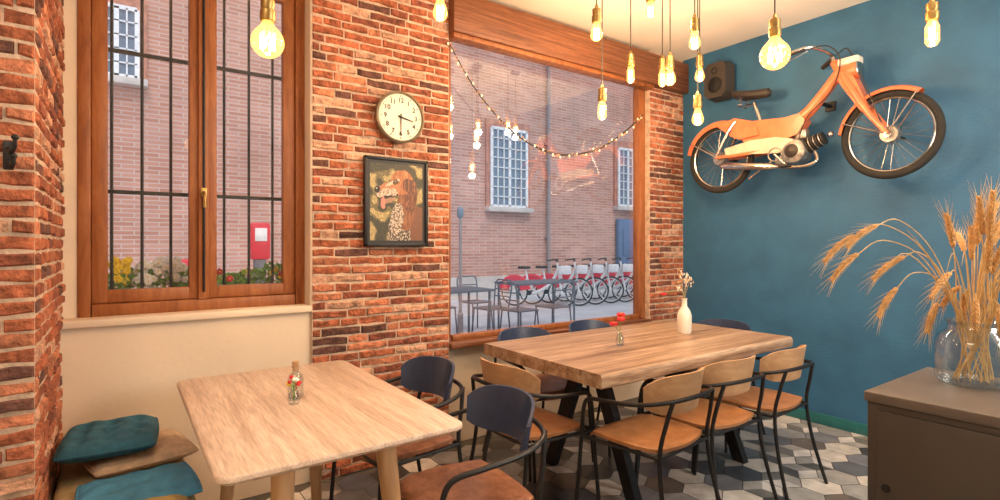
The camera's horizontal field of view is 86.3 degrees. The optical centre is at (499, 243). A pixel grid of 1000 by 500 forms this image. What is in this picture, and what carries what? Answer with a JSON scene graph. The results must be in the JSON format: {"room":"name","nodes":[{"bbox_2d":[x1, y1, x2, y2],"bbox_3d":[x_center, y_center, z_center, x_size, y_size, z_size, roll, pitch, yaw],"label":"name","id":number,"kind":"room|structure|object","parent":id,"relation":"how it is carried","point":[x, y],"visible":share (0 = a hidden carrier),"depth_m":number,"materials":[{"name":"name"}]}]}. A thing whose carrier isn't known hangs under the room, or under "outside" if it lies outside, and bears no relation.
{"room":"restaurant","nodes":[
{"label":"restaurant","id":0,"kind":"room"},
{"bbox_2d":[0,0,65,499],"bbox_3d":[-2.220,-0.180,1.909,0.992,3.060,1.216,0,0,-35],"label":"brick wall","id":1,"kind":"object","parent":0,"point":[32,32],"depth_m":1.70,"materials":[{"name":"red brick"}]},
{"bbox_2d":[60,0,310,499],"bbox_3d":[-1.628,-0.180,2.855,1.103,3.060,0.360,0,0,-35],"label":"wall","id":2,"kind":"structure","parent":0,"point":[110,372],"depth_m":2.58,"materials":[{"name":"beige paint"}]},
{"bbox_2d":[108,0,187,288],"bbox_3d":[-1.870,-0.546,2.842,0.351,1.553,0.015,0,0,-35],"label":"bars","id":3,"kind":"object","parent":2,"relation":"in","point":[141,54],"depth_m":2.82,"materials":[{"name":"black metal"}]},
{"bbox_2d":[61,304,311,329],"bbox_3d":[-1.547,0.365,2.741,1.100,0.035,0.135,0,0,-35],"label":"trim","id":4,"kind":"structure","parent":2,"relation":"attached to","point":[118,320],"depth_m":2.65,"materials":[{"name":"beige paint"}]},
{"bbox_2d":[77,0,304,317],"bbox_3d":[-1.572,-0.580,2.819,1.040,1.860,0.143,0,0,-35],"label":"window","id":5,"kind":"structure","parent":2,"relation":"in","point":[202,292],"depth_m":2.79,"materials":[{"name":"brown wood"}]},
{"bbox_2d":[108,256,280,289],"bbox_3d":[-1.784,0.257,3.081,1.092,0.385,0.229,0,0,-35],"label":"flower box","id":6,"kind":"object","parent":2,"relation":"attached to","point":[154,270],"visible":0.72,"depth_m":2.95,"materials":[{"name":"plant"}]},
{"bbox_2d":[217,0,280,284],"bbox_3d":[-1.468,-0.597,3.128,0.339,1.657,0.015,0,0,-35],"label":"bars","id":7,"kind":"object","parent":2,"relation":"in","point":[224,68],"depth_m":3.12,"materials":[{"name":"black metal"}]},
{"bbox_2d":[304,0,448,479],"bbox_3d":[-0.808,-0.180,3.415,0.895,3.060,0.396,0,0,-35],"label":"brick wall","id":8,"kind":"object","parent":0,"point":[376,310],"visible":0.68,"depth_m":3.20,"materials":[{"name":"red brick"}]},
{"bbox_2d":[363,155,427,246],"bbox_3d":[-0.635,-0.255,3.270,0.417,0.540,0.037,0,0,-35],"label":"picture","id":9,"kind":"object","parent":8,"relation":"attached to","point":[395,190],"visible":1,"depth_m":3.26,"materials":[{"name":"multicoloured paper"}]},
{"bbox_2d":[375,91,423,143],"bbox_3d":[-0.616,-0.775,3.270,0.316,0.316,0.055,0,0,-35],"label":"wall clock","id":10,"kind":"object","parent":8,"relation":"attached to","point":[399,117],"visible":1,"depth_m":3.25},
{"bbox_2d":[449,345,643,443],"bbox_3d":[0.430,-0.180,4.200,2.033,3.060,0.090,0,0,-35],"label":"wall","id":11,"kind":"structure","parent":0,"point":[466,360],"depth_m":3.72,"materials":[{"name":"beige paint"}]},
{"bbox_2d":[449,41,644,340],"bbox_3d":[0.438,-0.376,4.191,2.029,2.068,0.095,0,0,-35],"label":"window","id":12,"kind":"structure","parent":11,"relation":"in","point":[638,95],"depth_m":4.72,"materials":[{"name":"brown wood"}]},
{"bbox_2d":[449,318,651,348],"bbox_3d":[0.470,0.675,4.137,2.020,0.035,0.130,0,0,-35],"label":"trim","id":13,"kind":"structure","parent":11,"relation":"attached to","point":[464,343],"depth_m":3.71,"materials":[{"name":"brown wood"}]},
{"bbox_2d":[241,395,867,499],"bbox_3d":[1.238,1.400,0.916,5.880,0.100,6.860,0,0,-35],"label":"floor","id":14,"kind":"structure","parent":0,"point":[843,454],"depth_m":3.19,"materials":[{"name":"tile"}]},
{"bbox_2d":[53,458,195,499],"bbox_3d":[-1.139,1.130,1.620,0.430,0.420,2.190,0,0,-35],"label":"bench","id":15,"kind":"object","parent":14,"relation":"on","point":[72,475],"visible":0.16,"depth_m":2.09,"materials":[{"name":"brown wood"}]},
{"bbox_2d":[75,462,202,499],"bbox_3d":[-1.319,0.893,1.952,0.370,0.046,0.350,0,0,-40],"label":"cushion","id":16,"kind":"object","parent":15,"relation":"on","point":[180,478],"visible":0.95,"depth_m":1.94,"materials":[{"name":"fabric"}]},
{"bbox_2d":[82,428,198,477],"bbox_3d":[-1.550,0.883,2.284,0.390,0.068,0.380,0,0,43],"label":"cushion","id":17,"kind":"object","parent":15,"relation":"on","point":[171,445],"visible":0.67,"depth_m":2.17,"materials":[{"name":"fabric"}]},
{"bbox_2d":[53,414,158,463],"bbox_3d":[-1.627,0.805,2.229,0.340,0.082,0.410,0,0,-32],"label":"cushion","id":18,"kind":"object","parent":17,"relation":"on","point":[99,439],"visible":1,"depth_m":2.14,"materials":[{"name":"fabric"}]},
{"bbox_2d":[144,494,187,499],"bbox_3d":[-1.170,0.874,1.647,0.370,0.083,0.290,0,0,-31],"label":"cushion","id":19,"kind":"object","parent":15,"relation":"on","point":[174,496],"visible":1,"depth_m":1.78,"materials":[{"name":"fabric"}]},
{"bbox_2d":[177,360,461,499],"bbox_3d":[-0.754,0.972,2.028,0.736,0.763,1.200,0,0,-35],"label":"cafe table","id":20,"kind":"object","parent":14,"relation":"on","point":[249,426],"visible":1,"depth_m":1.78,"materials":[{"name":"brown wood"}]},
{"bbox_2d":[286,375,301,397],"bbox_3d":[-0.760,0.538,1.969,0.053,0.102,0.055,0,0,-35],"label":"flowers","id":21,"kind":"object","parent":20,"relation":"on","point":[295,379],"visible":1,"depth_m":1.96,"materials":[{"name":"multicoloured plant"}]},
{"bbox_2d":[290,361,299,395],"bbox_3d":[-0.784,0.519,2.044,0.060,0.140,0.060,0,0,-35],"label":"glass bottle","id":22,"kind":"object","parent":20,"relation":"on","point":[295,364],"visible":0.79,"depth_m":2.04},
{"bbox_2d":[329,356,464,499],"bbox_3d":[-0.446,0.956,2.470,0.544,0.792,0.523,0,0,-39],"label":"dining chair","id":23,"kind":"object","parent":14,"relation":"on","point":[428,374],"visible":0.47,"depth_m":2.50,"materials":[{"name":"black metal"}]},
{"bbox_2d":[399,385,546,499],"bbox_3d":[-0.112,0.956,1.930,0.544,0.792,0.523,0,0,-31],"label":"dining chair","id":24,"kind":"object","parent":14,"relation":"on","point":[509,410],"visible":0.87,"depth_m":1.98,"materials":[{"name":"black metal"}]},
{"bbox_2d":[469,358,600,499],"bbox_3d":[0.137,0.956,2.660,0.544,0.792,0.523,0,0,-37],"label":"dining chair","id":25,"kind":"object","parent":14,"relation":"on","point":[555,424],"visible":0.64,"depth_m":2.52,"materials":[{"name":"brown wood"}]},
{"bbox_2d":[482,327,593,481],"bbox_3d":[0.231,0.956,3.388,0.523,0.792,0.544,0,0,-33],"label":"dining chair","id":26,"kind":"object","parent":14,"relation":"on","point":[550,384],"visible":0.3,"depth_m":3.43,"materials":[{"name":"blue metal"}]},
{"bbox_2d":[557,320,655,456],"bbox_3d":[0.727,0.956,3.740,0.523,0.792,0.544,0,0,-38],"label":"dining chair","id":27,"kind":"object","parent":14,"relation":"on","point":[579,325],"visible":0.09,"depth_m":3.93,"materials":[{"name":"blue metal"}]},
{"bbox_2d":[484,320,792,499],"bbox_3d":[0.882,0.970,3.282,1.720,0.760,0.968,0,0,-35],"label":"dining table","id":28,"kind":"object","parent":14,"relation":"on","point":[596,358],"visible":0.96,"depth_m":3.01,"materials":[{"name":"brown wood"}]},
{"bbox_2d":[609,312,624,342],"bbox_3d":[0.696,0.496,3.112,0.106,0.186,0.085,0,0,-35],"label":"bud vase","id":29,"kind":"object","parent":28,"relation":"on","point":[619,314],"visible":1,"depth_m":3.10,"materials":[{"name":"clear glass"}]},
{"bbox_2d":[660,269,693,333],"bbox_3d":[1.168,0.377,3.511,0.209,0.426,0.102,0,0,-16],"label":"bottle vase","id":30,"kind":"object","parent":28,"relation":"on","point":[684,317],"visible":1,"depth_m":3.50,"materials":[{"name":"white ceramic"}]},
{"bbox_2d":[574,367,720,499],"bbox_3d":[0.711,0.956,2.508,0.523,0.792,0.544,0,0,-40],"label":"dining chair","id":31,"kind":"object","parent":14,"relation":"on","point":[669,396],"visible":0.99,"depth_m":2.39,"materials":[{"name":"brown wood"}]},
{"bbox_2d":[638,355,778,499],"bbox_3d":[1.080,0.956,2.795,0.523,0.792,0.544,0,0,-33],"label":"dining chair","id":32,"kind":"object","parent":14,"relation":"on","point":[731,377],"visible":0.73,"depth_m":2.63,"materials":[{"name":"brown wood"}]},
{"bbox_2d":[665,319,765,452],"bbox_3d":[1.523,0.956,3.807,0.544,0.792,0.523,0,0,-37],"label":"dining chair","id":33,"kind":"object","parent":14,"relation":"on","point":[726,323],"visible":0.06,"depth_m":3.89,"materials":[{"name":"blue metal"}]},
{"bbox_2d":[693,345,827,499],"bbox_3d":[1.493,0.956,3.064,0.523,0.792,0.544,0,0,-38],"label":"dining chair","id":34,"kind":"object","parent":14,"relation":"on","point":[781,366],"visible":0.7,"depth_m":2.89,"materials":[{"name":"brown wood"}]},
{"bbox_2d":[864,367,999,499],"bbox_3d":[1.703,0.901,1.296,0.561,0.898,1.240,0,0,-35],"label":"storage cabinet","id":35,"kind":"object","parent":14,"relation":"on","point":[933,434],"visible":1,"depth_m":1.53,"materials":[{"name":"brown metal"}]},
{"bbox_3d":[1.523,0.348,1.714,0.200,0.203,0.200,0,0,-35],"label":"glass vase","id":36,"kind":"object","parent":35,"relation":"on","visible":0},
{"bbox_2d":[809,174,999,382],"bbox_3d":[1.446,0.102,1.784,0.855,0.666,0.406,0,0,10],"label":"bouquet","id":37,"kind":"object","parent":36,"relation":"in","point":[978,317],"visible":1,"depth_m":1.71,"materials":[{"name":"beige plant"}]},
{"bbox_2d":[449,0,688,94],"bbox_3d":[0.683,-1.510,4.252,2.510,0.300,0.140,0,0,-35],"label":"header beam","id":38,"kind":"structure","parent":0,"point":[486,25],"depth_m":3.97,"materials":[{"name":"brown wood"}]},
{"bbox_2d":[447,41,642,157],"bbox_3d":[0.438,-1.000,4.084,1.958,0.675,0.060,0,0,-35],"label":"string lights","id":39,"kind":"object","parent":38,"relation":"hanging from","point":[448,43],"visible":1,"depth_m":4.01},
{"bbox_2d":[644,50,683,384],"bbox_3d":[1.476,-0.180,4.898,0.480,3.060,0.165,0,0,-35],"label":"brick wall","id":40,"kind":"structure","parent":0,"point":[664,112],"depth_m":4.81,"materials":[{"name":"red brick"}]},
{"bbox_2d":[488,0,868,60],"bbox_3d":[1.235,-1.785,0.921,5.880,0.150,6.870,0,0,-35],"label":"ceiling","id":41,"kind":"structure","parent":0,"point":[723,23],"depth_m":4.01,"materials":[{"name":"paint"}]},
{"bbox_2d":[250,0,284,58],"bbox_3d":[-0.829,-1.187,1.901,0.112,1.046,0.112,0,0,-35],"label":"pendant light","id":42,"kind":"object","parent":41,"relation":"hanging from","point":[267,13],"visible":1,"depth_m":1.89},
{"bbox_2d":[437,0,447,21],"bbox_3d":[-0.269,-1.356,2.398,0.100,0.708,0.100,0,0,-35],"label":"pendant light","id":43,"kind":"object","parent":41,"relation":"hanging from","point":[441,10],"visible":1,"depth_m":2.40,"materials":[{"name":"white glass"}]},
{"bbox_2d":[590,0,602,40],"bbox_3d":[0.543,-1.425,2.999,0.100,0.569,0.100,0,0,-35],"label":"pendant light","id":44,"kind":"object","parent":41,"relation":"hanging from","point":[596,17],"visible":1,"depth_m":2.98,"materials":[{"name":"gold metal"}]},
{"bbox_2d":[598,0,606,114],"bbox_3d":[0.612,-1.226,3.195,0.100,0.967,0.100,0,0,-35],"label":"pendant light","id":45,"kind":"object","parent":41,"relation":"hanging from","point":[602,97],"visible":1,"depth_m":3.19,"materials":[{"name":"gold metal"}]},
{"bbox_2d":[626,0,634,81],"bbox_3d":[0.834,-1.368,3.402,0.100,0.683,0.100,0,0,-35],"label":"pendant light","id":46,"kind":"object","parent":41,"relation":"hanging from","point":[630,63],"visible":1,"depth_m":3.39,"materials":[{"name":"gold metal"}]},
{"bbox_2d":[645,0,655,17],"bbox_3d":[0.876,-1.513,3.101,0.100,0.394,0.100,0,0,-35],"label":"pendant light","id":47,"kind":"object","parent":41,"relation":"hanging from","point":[650,2],"visible":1,"depth_m":3.10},
{"bbox_2d":[658,0,665,81],"bbox_3d":[1.097,-1.387,3.601,0.100,0.647,0.100,0,0,-35],"label":"pendant light","id":48,"kind":"object","parent":41,"relation":"hanging from","point":[662,61],"visible":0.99,"depth_m":3.59,"materials":[{"name":"gold metal"}]},
{"bbox_2d":[666,0,674,84],"bbox_3d":[1.053,-1.345,3.300,0.100,0.729,0.100,0,0,-35],"label":"pendant light","id":49,"kind":"object","parent":41,"relation":"hanging from","point":[670,64],"visible":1,"depth_m":3.29,"materials":[{"name":"gold metal"}]},
{"bbox_2d":[689,0,700,48],"bbox_3d":[1.095,-1.402,2.999,0.100,0.617,0.100,0,0,-35],"label":"pendant light","id":50,"kind":"object","parent":41,"relation":"hanging from","point":[694,21],"visible":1,"depth_m":2.99,"materials":[{"name":"gold metal"}]},
{"bbox_2d":[693,0,703,125],"bbox_3d":[1.186,-1.210,3.199,0.100,0.999,0.100,0,0,-35],"label":"pendant light","id":51,"kind":"object","parent":41,"relation":"hanging from","point":[697,104],"visible":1,"depth_m":3.19,"materials":[{"name":"gold metal"}]},
{"bbox_2d":[696,0,703,81],"bbox_3d":[1.347,-1.402,3.595,0.100,0.617,0.100,0,0,-35],"label":"pendant light","id":52,"kind":"object","parent":41,"relation":"hanging from","point":[700,57],"visible":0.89,"depth_m":3.59,"materials":[{"name":"gold metal"}]},
{"bbox_2d":[759,0,790,64],"bbox_3d":[1.238,-1.248,2.401,0.128,0.924,0.128,0,0,-35],"label":"pendant light","id":53,"kind":"object","parent":41,"relation":"hanging from","point":[774,31],"visible":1,"depth_m":2.39,"materials":[{"name":"gold metal"}]},
{"bbox_2d":[925,0,939,46],"bbox_3d":[1.948,-1.300,2.403,0.100,0.821,0.100,0,0,-35],"label":"pendant light","id":54,"kind":"object","parent":41,"relation":"hanging from","point":[932,14],"visible":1,"depth_m":2.39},
{"bbox_2d":[683,0,999,424],"bbox_3d":[3.564,-0.180,2.545,0.200,3.060,6.420,0,0,-35],"label":"wall","id":55,"kind":"structure","parent":0,"point":[750,250],"depth_m":3.82,"materials":[{"name":"blue paint"}]},
{"bbox_2d":[704,61,734,102],"bbox_3d":[1.887,-1.390,4.567,0.192,0.320,0.220,0,0,-35],"label":"wall speaker","id":56,"kind":"object","parent":55,"relation":"attached to","point":[719,77],"visible":1,"depth_m":4.50,"materials":[{"name":"black metal"}]},
{"bbox_2d":[708,394,867,435],"bbox_3d":[3.517,1.310,2.426,0.016,0.080,6.200,0,0,-35],"label":"baseboard","id":57,"kind":"structure","parent":55,"relation":"attached to","point":[827,420],"depth_m":3.92,"materials":[{"name":"green paint"}]},
{"bbox_2d":[688,45,945,192],"bbox_3d":[2.124,-0.892,3.898,0.576,0.945,1.779,0,0,-35],"label":"moped","id":58,"kind":"object","parent":55,"relation":"attached to","point":[789,136],"visible":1,"depth_m":3.78,"materials":[{"name":"metal"}]},
{"bbox_3d":[-1.132,-0.180,-0.651,0.200,3.060,6.650,0,0,-35],"label":"wall","id":59,"kind":"structure","parent":0,"visible":0},
{"bbox_2d":[3,134,18,169],"bbox_3d":[-1.498,-0.282,1.638,0.077,0.106,0.025,0,0,30],"label":"coat hook","id":60,"kind":"object","parent":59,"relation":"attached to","point":[9,147],"visible":1,"depth_m":1.63,"materials":[{"name":"black metal"}]},
{"label":"outside","id":61,"kind":"structure","parent":0,"visible":0},
{"bbox_2d":[451,289,632,334],"bbox_3d":[3.102,1.413,11.172,42.000,0.115,7.220,0,0,-35],"label":"ground","id":62,"kind":"structure","parent":61,"point":[588,311],"depth_m":10.54,"materials":[{"name":"grey concrete"}]},
{"bbox_2d":[167,259,187,286],"bbox_3d":[-3.123,0.750,5.258,0.260,1.200,0.210,0,0,-35],"label":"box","id":63,"kind":"object","parent":62,"relation":"on","point":[182,260],"visible":0.02,"depth_m":5.20,"materials":[{"name":"metal"}]},
{"bbox_2d":[250,222,269,283],"bbox_3d":[-2.594,0.560,5.756,0.200,1.580,0.150,0,0,-35],"label":"mailbox","id":64,"kind":"object","parent":62,"relation":"on","point":[259,232],"visible":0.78,"depth_m":5.70,"materials":[{"name":"metal"}]},
{"bbox_2d":[108,0,633,300],"bbox_3d":[0.909,-5.150,14.257,38.000,13.000,0.610,0,0,-35],"label":"facade","id":65,"kind":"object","parent":62,"relation":"on","point":[522,205],"visible":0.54,"depth_m":12.87,"materials":[{"name":"brick"}]},
{"bbox_2d":[451,306,457,333],"bbox_3d":[-0.873,0.926,7.621,0.413,0.851,0.466,0,0,-27],"label":"chair","id":66,"kind":"object","parent":62,"relation":"on","point":[452,307],"visible":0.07,"depth_m":7.52,"materials":[{"name":"metal"}]},
{"bbox_2d":[457,207,463,333],"bbox_3d":[-0.593,0.395,7.982,0.100,1.910,0.098,0,0,-35],"label":"post","id":67,"kind":"object","parent":62,"relation":"on","point":[460,212],"visible":0.96,"depth_m":7.96,"materials":[{"name":"grey metal"}]},
{"bbox_2d":[451,286,494,332],"bbox_3d":[-0.728,0.963,6.721,1.200,0.775,0.600,0,0,-35],"label":"table","id":68,"kind":"object","parent":62,"relation":"on","point":[462,289],"visible":0.38,"depth_m":6.83,"materials":[{"name":"metal"}]},
{"bbox_2d":[456,275,492,329],"bbox_3d":[-0.398,0.926,8.327,0.413,0.851,0.466,0,0,-39],"label":"chair","id":69,"kind":"object","parent":62,"relation":"on","point":[477,301],"visible":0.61,"depth_m":8.37,"materials":[{"name":"metal"}]},
{"bbox_2d":[471,279,511,331],"bbox_3d":[-0.113,0.926,7.527,0.466,0.851,0.413,0,0,-37],"label":"chair","id":70,"kind":"object","parent":62,"relation":"on","point":[493,307],"visible":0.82,"depth_m":7.54,"materials":[{"name":"metal"}]},
{"bbox_2d":[497,281,538,328],"bbox_3d":[0.254,0.926,7.294,0.466,0.851,0.413,0,0,-39],"label":"chair","id":71,"kind":"object","parent":62,"relation":"on","point":[517,309],"visible":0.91,"depth_m":7.22,"materials":[{"name":"metal"}]},
{"bbox_2d":[494,279,578,328],"bbox_3d":[0.572,0.963,8.258,1.200,0.775,0.600,0,0,-35],"label":"table","id":72,"kind":"object","parent":62,"relation":"on","point":[518,283],"visible":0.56,"depth_m":8.13,"materials":[{"name":"metal"}]},
{"bbox_2d":[500,259,575,305],"bbox_3d":[0.782,0.832,11.470,1.731,1.032,0.581,0,0,20],"label":"bicycle","id":73,"kind":"object","parent":62,"relation":"on","point":[561,270],"visible":0.69,"depth_m":11.45,"materials":[{"name":"metal"}]},
{"bbox_2d":[534,279,573,324],"bbox_3d":[0.780,0.926,7.709,0.413,0.851,0.466,0,0,-41],"label":"chair","id":74,"kind":"object","parent":62,"relation":"on","point":[552,306],"visible":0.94,"depth_m":7.63,"materials":[{"name":"metal"}]},
{"bbox_2d":[520,258,592,305],"bbox_3d":[1.184,0.832,11.755,1.731,1.032,0.581,0,0,18],"label":"bicycle","id":75,"kind":"object","parent":62,"relation":"on","point":[579,269],"visible":0.66,"depth_m":11.64,"materials":[{"name":"metal"}]},
{"bbox_2d":[533,258,608,304],"bbox_3d":[1.581,0.832,12.024,1.731,1.032,0.581,0,0,18],"label":"bicycle","id":76,"kind":"object","parent":62,"relation":"on","point":[595,268],"visible":0.67,"depth_m":11.87,"materials":[{"name":"metal"}]},
{"bbox_2d":[555,258,623,302],"bbox_3d":[1.980,0.832,12.301,1.731,1.032,0.581,0,0,17],"label":"bicycle","id":77,"kind":"object","parent":62,"relation":"on","point":[611,267],"visible":0.62,"depth_m":12.15,"materials":[{"name":"metal"}]},
{"bbox_2d":[568,257,632,301],"bbox_3d":[2.368,0.832,12.542,1.731,1.032,0.581,0,0,21],"label":"bicycle","id":78,"kind":"object","parent":62,"relation":"on","point":[625,267],"visible":0.55,"depth_m":12.38,"materials":[{"name":"metal"}]},
{"bbox_2d":[580,257,632,298],"bbox_3d":[2.765,0.832,12.812,1.731,1.032,0.581,0,0,21],"label":"bicycle","id":79,"kind":"object","parent":62,"relation":"on","point":[594,274],"visible":0.23,"depth_m":12.85,"materials":[{"name":"metal"}]},
{"bbox_2d":[594,263,632,297],"bbox_3d":[3.172,0.832,13.113,1.731,1.032,0.581,0,0,17],"label":"bicycle","id":80,"kind":"object","parent":62,"relation":"on","point":[613,274],"visible":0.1,"depth_m":13.18,"materials":[{"name":"metal"}]},
{"bbox_2d":[611,263,632,296],"bbox_3d":[3.561,0.832,13.356,1.731,1.032,0.581,0,0,20],"label":"bicycle","id":81,"kind":"object","parent":62,"relation":"on","point":[624,273],"visible":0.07,"depth_m":13.46,"materials":[{"name":"metal"}]}
]}

